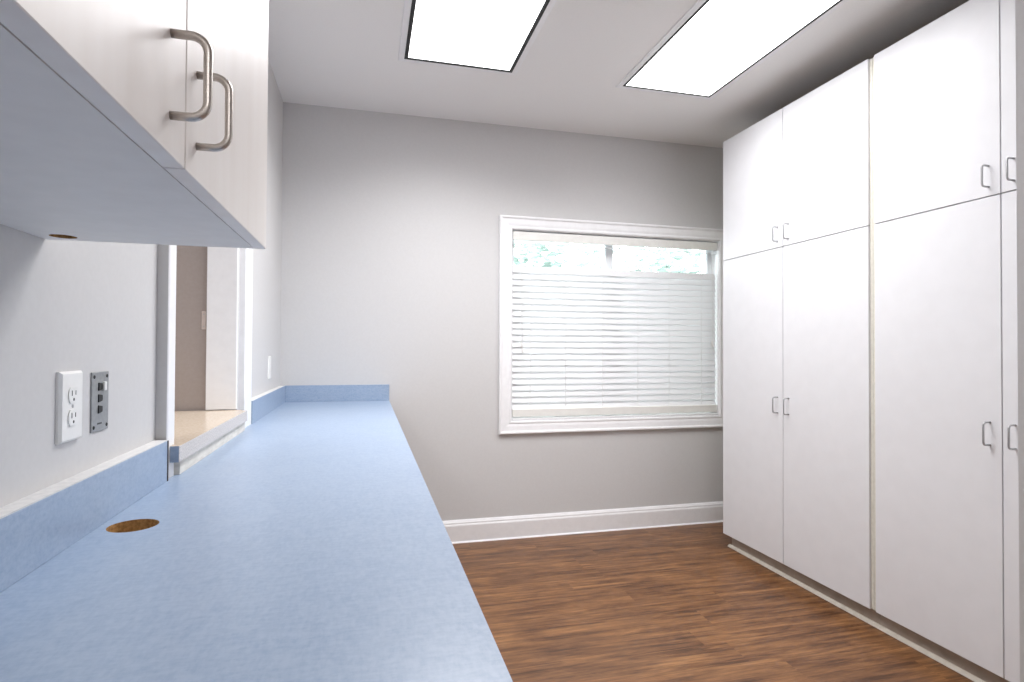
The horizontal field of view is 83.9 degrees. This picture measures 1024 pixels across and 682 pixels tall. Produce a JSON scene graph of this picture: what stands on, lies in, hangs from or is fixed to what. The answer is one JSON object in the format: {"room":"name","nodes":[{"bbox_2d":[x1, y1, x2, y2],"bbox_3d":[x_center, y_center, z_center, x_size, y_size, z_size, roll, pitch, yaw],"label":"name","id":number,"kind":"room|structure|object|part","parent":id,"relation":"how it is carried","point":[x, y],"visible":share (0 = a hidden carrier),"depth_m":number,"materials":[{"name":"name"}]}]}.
{"room":"office reception room","nodes":[
{"label":"office reception room","id":0,"kind":"room"},
{"bbox_2d":[0,59,282,506],"bbox_3d":[-0.496,-0.120,-0.267,0.110,2.708,7.526,0,-1,-14],"label":"wall","id":1,"kind":"structure","parent":0,"point":[88,307],"depth_m":1.04,"materials":[{"name":"grey paint"}]},
{"bbox_2d":[55,370,82,444],"bbox_3d":[-0.753,0.111,0.972,0.010,0.119,0.076,0,-1,-14],"label":"power outlet","id":2,"kind":"object","parent":1,"relation":"attached to","point":[69,384],"visible":1,"depth_m":0.96,"materials":[{"name":"white plastic"}]},
{"bbox_2d":[68,409,77,425],"bbox_3d":[-0.749,0.130,0.973,0.002,0.027,0.033,0,-1,-14],"label":"receptacle","id":3,"kind":"object","parent":2,"relation":"attached to","point":[72,413],"depth_m":0.97,"materials":[{"name":"white plastic"}]},
{"bbox_2d":[68,387,78,402],"bbox_3d":[-0.749,0.092,0.973,0.002,0.027,0.033,0,-1,-14],"label":"receptacle","id":4,"kind":"object","parent":2,"relation":"attached to","point":[73,392],"depth_m":0.97,"materials":[{"name":"white plastic"}]},
{"bbox_2d":[0,441,166,592],"bbox_3d":[-0.564,0.277,0.286,0.022,0.097,2.241,0,-1,-14],"label":"backsplash","id":5,"kind":"structure","parent":1,"relation":"attached to","point":[30,536],"depth_m":0.93,"materials":[{"name":"blue laminate"}]},
{"bbox_2d":[90,371,108,432],"bbox_3d":[-0.783,0.115,1.086,0.008,0.112,0.071,0,-1,-14],"label":"wall plate","id":6,"kind":"object","parent":1,"relation":"attached to","point":[98,398],"visible":1,"depth_m":1.08,"materials":[{"name":"grey metal"}]},
{"bbox_2d":[0,0,268,248],"bbox_3d":[-0.450,-0.560,0.515,0.357,0.791,0.898,0,-1,-14],"label":"upper cabinet","id":7,"kind":"object","parent":1,"relation":"attached to","point":[122,121],"visible":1,"depth_m":0.54,"materials":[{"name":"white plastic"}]},
{"bbox_3d":[-0.263,-0.560,0.328,0.019,0.789,0.442,0,-1,-14],"label":"door","id":8,"kind":"part","parent":7,"relation":"part of","materials":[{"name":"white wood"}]},
{"bbox_3d":[-0.283,-0.234,0.504,0.034,0.080,0.008,0,-1,-14],"label":"handle","id":9,"kind":"part","parent":7,"relation":"part of","materials":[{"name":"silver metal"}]},
{"bbox_3d":[-0.303,-0.233,0.581,0.034,0.080,0.008,0,-1,-14],"label":"handle","id":10,"kind":"part","parent":7,"relation":"part of","materials":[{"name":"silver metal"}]},
{"bbox_3d":[-0.374,-0.555,0.764,0.019,0.789,0.452,0,-1,-14],"label":"door","id":11,"kind":"part","parent":7,"relation":"part of","materials":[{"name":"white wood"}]},
{"bbox_2d":[155,244,252,478],"bbox_3d":[-1.037,-0.288,1.884,0.146,1.264,1.052,0,-1,-14],"label":"window frame","id":12,"kind":"structure","parent":1,"relation":"attached to","point":[222,262],"depth_m":2.22,"materials":[{"name":"white paint"}]},
{"bbox_2d":[251,386,284,423],"bbox_3d":[-1.235,0.308,2.895,0.026,0.097,1.016,0,-1,-14],"label":"backsplash","id":13,"kind":"structure","parent":1,"relation":"attached to","point":[265,404],"depth_m":2.74,"materials":[{"name":"blue laminate"}]},
{"bbox_2d":[268,356,270,378],"bbox_3d":[-1.268,0.138,2.985,0.012,0.119,0.064,0,-1,-14],"label":"wall plate","id":14,"kind":"object","parent":1,"relation":"attached to","point":[269,357],"visible":1,"depth_m":2.96,"materials":[{"name":"white plastic"}]},
{"bbox_2d":[175,245,206,410],"bbox_3d":[-2.026,-0.097,2.064,1.698,2.708,0.118,0,-1,-14],"label":"wall","id":15,"kind":"structure","parent":0,"point":[191,261],"depth_m":2.20,"materials":[{"name":"beige paint"}]},
{"bbox_2d":[202,311,205,328],"bbox_3d":[-1.197,-0.080,2.212,0.015,0.070,0.006,0,-1,-14],"label":"latch plate","id":16,"kind":"object","parent":15,"relation":"attached to","point":[203,312],"visible":1,"depth_m":2.21,"materials":[{"name":"plastic"}]},
{"bbox_2d":[280,102,722,520],"bbox_3d":[0.226,-0.062,3.880,3.567,2.708,0.150,0,-1,-14],"label":"wall","id":17,"kind":"structure","parent":0,"point":[390,264],"depth_m":3.65,"materials":[{"name":"grey paint"}]},
{"bbox_2d":[285,384,388,401],"bbox_3d":[-1.054,0.316,3.458,0.603,0.098,0.021,0,-1,-14],"label":"backsplash","id":18,"kind":"structure","parent":17,"relation":"attached to","point":[377,392],"depth_m":3.44,"materials":[{"name":"blue laminate"}]},
{"bbox_2d":[442,501,722,543],"bbox_3d":[0.528,1.222,3.855,2.674,0.143,0.019,0,-1,-14],"label":"baseboard","id":19,"kind":"structure","parent":17,"relation":"attached to","point":[565,523],"depth_m":3.83,"materials":[{"name":"white paint"}]},
{"bbox_2d":[498,215,722,434],"bbox_3d":[0.735,-0.100,3.988,1.720,1.430,0.154,0,-1,-14],"label":"window","id":20,"kind":"structure","parent":17,"relation":"in","point":[713,263],"depth_m":3.88,"materials":[{"name":"white paint"}]},
{"bbox_3d":[0.721,-0.100,4.040,1.542,1.251,0.046,0,-1,-14],"label":"sash frame","id":21,"kind":"part","parent":20,"relation":"part of","materials":[{"name":"glass"}]},
{"bbox_2d":[512,231,716,416],"bbox_3d":[0.742,-0.106,3.961,1.532,1.228,0.070,0,-1,-14],"label":"window blind","id":22,"kind":"object","parent":20,"relation":"attached to","point":[585,341],"visible":0.9,"depth_m":3.95,"materials":[{"name":"white plastic"}]},
{"bbox_3d":[0.062,-0.329,3.762,0.002,0.678,0.006,0,-1,-14],"label":"lift cord","id":23,"kind":"part","parent":22,"relation":"part of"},
{"bbox_3d":[0.116,-0.116,3.806,0.002,1.122,0.056,0,-1,-14],"label":"ladder cord","id":24,"kind":"part","parent":22,"relation":"part of","materials":[{"name":"white fabric"}]},
{"bbox_3d":[0.355,-0.114,3.867,0.002,1.122,0.056,0,-1,-14],"label":"ladder cord","id":25,"kind":"part","parent":22,"relation":"part of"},
{"bbox_3d":[0.738,0.481,3.956,1.530,0.053,0.048,0,-1,-14],"label":"rail","id":26,"kind":"part","parent":22,"relation":"part of","materials":[{"name":"white plastic"}]},
{"bbox_3d":[1.355,-0.106,4.123,0.002,1.122,0.056,0,-1,-14],"label":"ladder cord","id":27,"kind":"part","parent":22,"relation":"part of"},
{"bbox_2d":[268,0,968,147],"bbox_3d":[0.315,-1.528,-0.042,5.365,0.120,7.826,0,-1,-14],"label":"ceiling","id":28,"kind":"structure","parent":0,"point":[328,53],"depth_m":3.00,"materials":[{"name":"paint"}]},
{"bbox_2d":[398,0,556,75],"bbox_3d":[-0.122,-1.434,2.362,0.621,0.009,1.270,0,-1,-14],"label":"recessed light","id":29,"kind":"object","parent":28,"relation":"in","point":[493,36],"visible":1,"depth_m":2.64,"materials":[{"name":"white paint"}]},
{"bbox_2d":[615,0,848,99],"bbox_3d":[1.030,-1.424,2.647,0.606,0.009,1.270,0,-1,-14],"label":"recessed light","id":30,"kind":"object","parent":28,"relation":"in","point":[714,44],"visible":1,"depth_m":2.71,"materials":[{"name":"white paint"}]},
{"bbox_2d":[453,522,973,681],"bbox_3d":[0.301,1.301,-0.080,5.365,0.120,7.826,0,-1,-14],"label":"floor","id":31,"kind":"structure","parent":0,"point":[669,603],"depth_m":2.63,"materials":[{"name":"brown wood"}]},
{"bbox_2d":[0,384,512,681],"bbox_3d":[-0.536,0.748,1.364,0.633,1.015,4.326,0,-1,-14],"label":"countertop","id":32,"kind":"structure","parent":31,"relation":"on","point":[313,544],"depth_m":0.83,"materials":[{"name":"blue laminate"}]},
{"bbox_2d":[170,410,246,474],"bbox_3d":[-1.222,0.302,1.749,0.604,0.079,0.857,0,-1,-14],"label":"ledge","id":33,"kind":"object","parent":32,"relation":"on","point":[197,434],"visible":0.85,"depth_m":1.76,"materials":[{"name":"beige laminate"}]},
{"bbox_2d":[723,58,879,627],"bbox_3d":[1.757,0.009,3.156,0.654,2.562,1.096,0,-1,-14],"label":"tall cabinet","id":34,"kind":"object","parent":31,"relation":"on","point":[798,330],"visible":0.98,"depth_m":2.95,"materials":[{"name":"white laminate"}]},
{"bbox_3d":[1.413,0.350,3.354,0.019,1.719,0.533,0,-1,-14],"label":"door","id":35,"kind":"part","parent":34,"relation":"part of","materials":[{"name":"white laminate"}]},
{"bbox_3d":[1.419,-0.892,3.370,0.019,0.756,0.533,0,-1,-14],"label":"door","id":36,"kind":"part","parent":34,"relation":"part of","materials":[{"name":"white laminate"}]},
{"bbox_3d":[1.447,-0.589,3.139,0.036,0.087,0.007,0,-1,-14],"label":"handle","id":37,"kind":"part","parent":34,"relation":"part of","materials":[{"name":"metal"}]},
{"bbox_3d":[1.502,1.281,3.069,0.018,0.014,1.084,0,-1,-14],"label":"shoe molding","id":38,"kind":"part","parent":34,"relation":"part of","materials":[{"name":"white wood"}]},
{"bbox_3d":[1.553,-0.898,2.845,0.019,0.756,0.543,0,-1,-14],"label":"door","id":39,"kind":"part","parent":34,"relation":"part of","materials":[{"name":"white laminate"}]},
{"bbox_3d":[1.547,0.344,2.829,0.019,1.719,0.543,0,-1,-14],"label":"door","id":40,"kind":"part","parent":34,"relation":"part of","materials":[{"name":"white laminate"}]},
{"bbox_2d":[873,0,1019,681],"bbox_3d":[2.028,-0.004,2.097,0.654,2.562,1.087,0,-1,-14],"label":"tall cabinet","id":41,"kind":"object","parent":31,"relation":"on","point":[946,481],"visible":1,"depth_m":2.21,"materials":[{"name":"white laminate"}]},
{"bbox_3d":[1.772,1.269,2.017,0.018,0.014,1.086,0,-1,-14],"label":"shoe molding","id":42,"kind":"part","parent":41,"relation":"part of","materials":[{"name":"white wood"}]},
{"bbox_3d":[1.693,-0.905,2.299,0.019,0.756,0.520,0,-1,-14],"label":"door","id":43,"kind":"part","parent":41,"relation":"part of","materials":[{"name":"white laminate"}]},
{"bbox_3d":[1.687,0.337,2.282,0.019,1.719,0.520,0,-1,-14],"label":"door","id":44,"kind":"part","parent":41,"relation":"part of","materials":[{"name":"white laminate"}]},
{"bbox_3d":[1.720,-0.601,2.073,0.036,0.084,0.007,0,-1,-14],"label":"handle","id":45,"kind":"part","parent":41,"relation":"part of","materials":[{"name":"metal"}]},
{"bbox_3d":[1.716,0.335,2.061,0.036,0.090,0.007,0,-1,-14],"label":"handle","id":46,"kind":"part","parent":41,"relation":"part of","materials":[{"name":"metal"}]},
{"bbox_3d":[1.826,-0.911,1.780,0.019,0.756,0.541,0,-1,-14],"label":"door","id":47,"kind":"part","parent":41,"relation":"part of","materials":[{"name":"white laminate"}]},
{"bbox_3d":[1.741,-0.602,1.992,0.036,0.084,0.007,0,-1,-14],"label":"handle","id":48,"kind":"part","parent":41,"relation":"part of","materials":[{"name":"metal"}]},
{"bbox_3d":[1.820,0.331,1.764,0.019,1.719,0.541,0,-1,-14],"label":"door","id":49,"kind":"part","parent":41,"relation":"part of","materials":[{"name":"white laminate"}]},
{"bbox_3d":[1.737,0.334,1.980,0.036,0.090,0.007,0,-1,-14],"label":"handle","id":50,"kind":"part","parent":41,"relation":"part of","materials":[{"name":"metal"}]},
{"bbox_2d":[1015,0,1023,681],"bbox_3d":[2.463,-0.114,-0.895,1.544,2.708,4.840,0,-1,-14],"label":"wall","id":51,"kind":"structure","parent":0,"point":[1019,4],"depth_m":1.25,"materials":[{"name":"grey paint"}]},
{"label":"outside","id":52,"kind":"structure","parent":0,"visible":0},
{"bbox_3d":[-1.523,1.742,13.953,28.000,0.150,20.174,0,-1,-14],"label":"ground","id":53,"kind":"structure","parent":52,"visible":0},
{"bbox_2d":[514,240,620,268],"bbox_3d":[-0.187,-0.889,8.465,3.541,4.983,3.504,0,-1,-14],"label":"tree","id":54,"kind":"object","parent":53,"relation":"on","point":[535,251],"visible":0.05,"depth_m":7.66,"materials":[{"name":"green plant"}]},
{"bbox_2d":[615,246,703,273],"bbox_3d":[3.886,-1.063,10.726,3.898,5.430,3.889,0,-1,-14],"label":"tree","id":55,"kind":"object","parent":53,"relation":"on","point":[665,266],"visible":0.04,"depth_m":10.67,"materials":[{"name":"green plant"}]}
]}

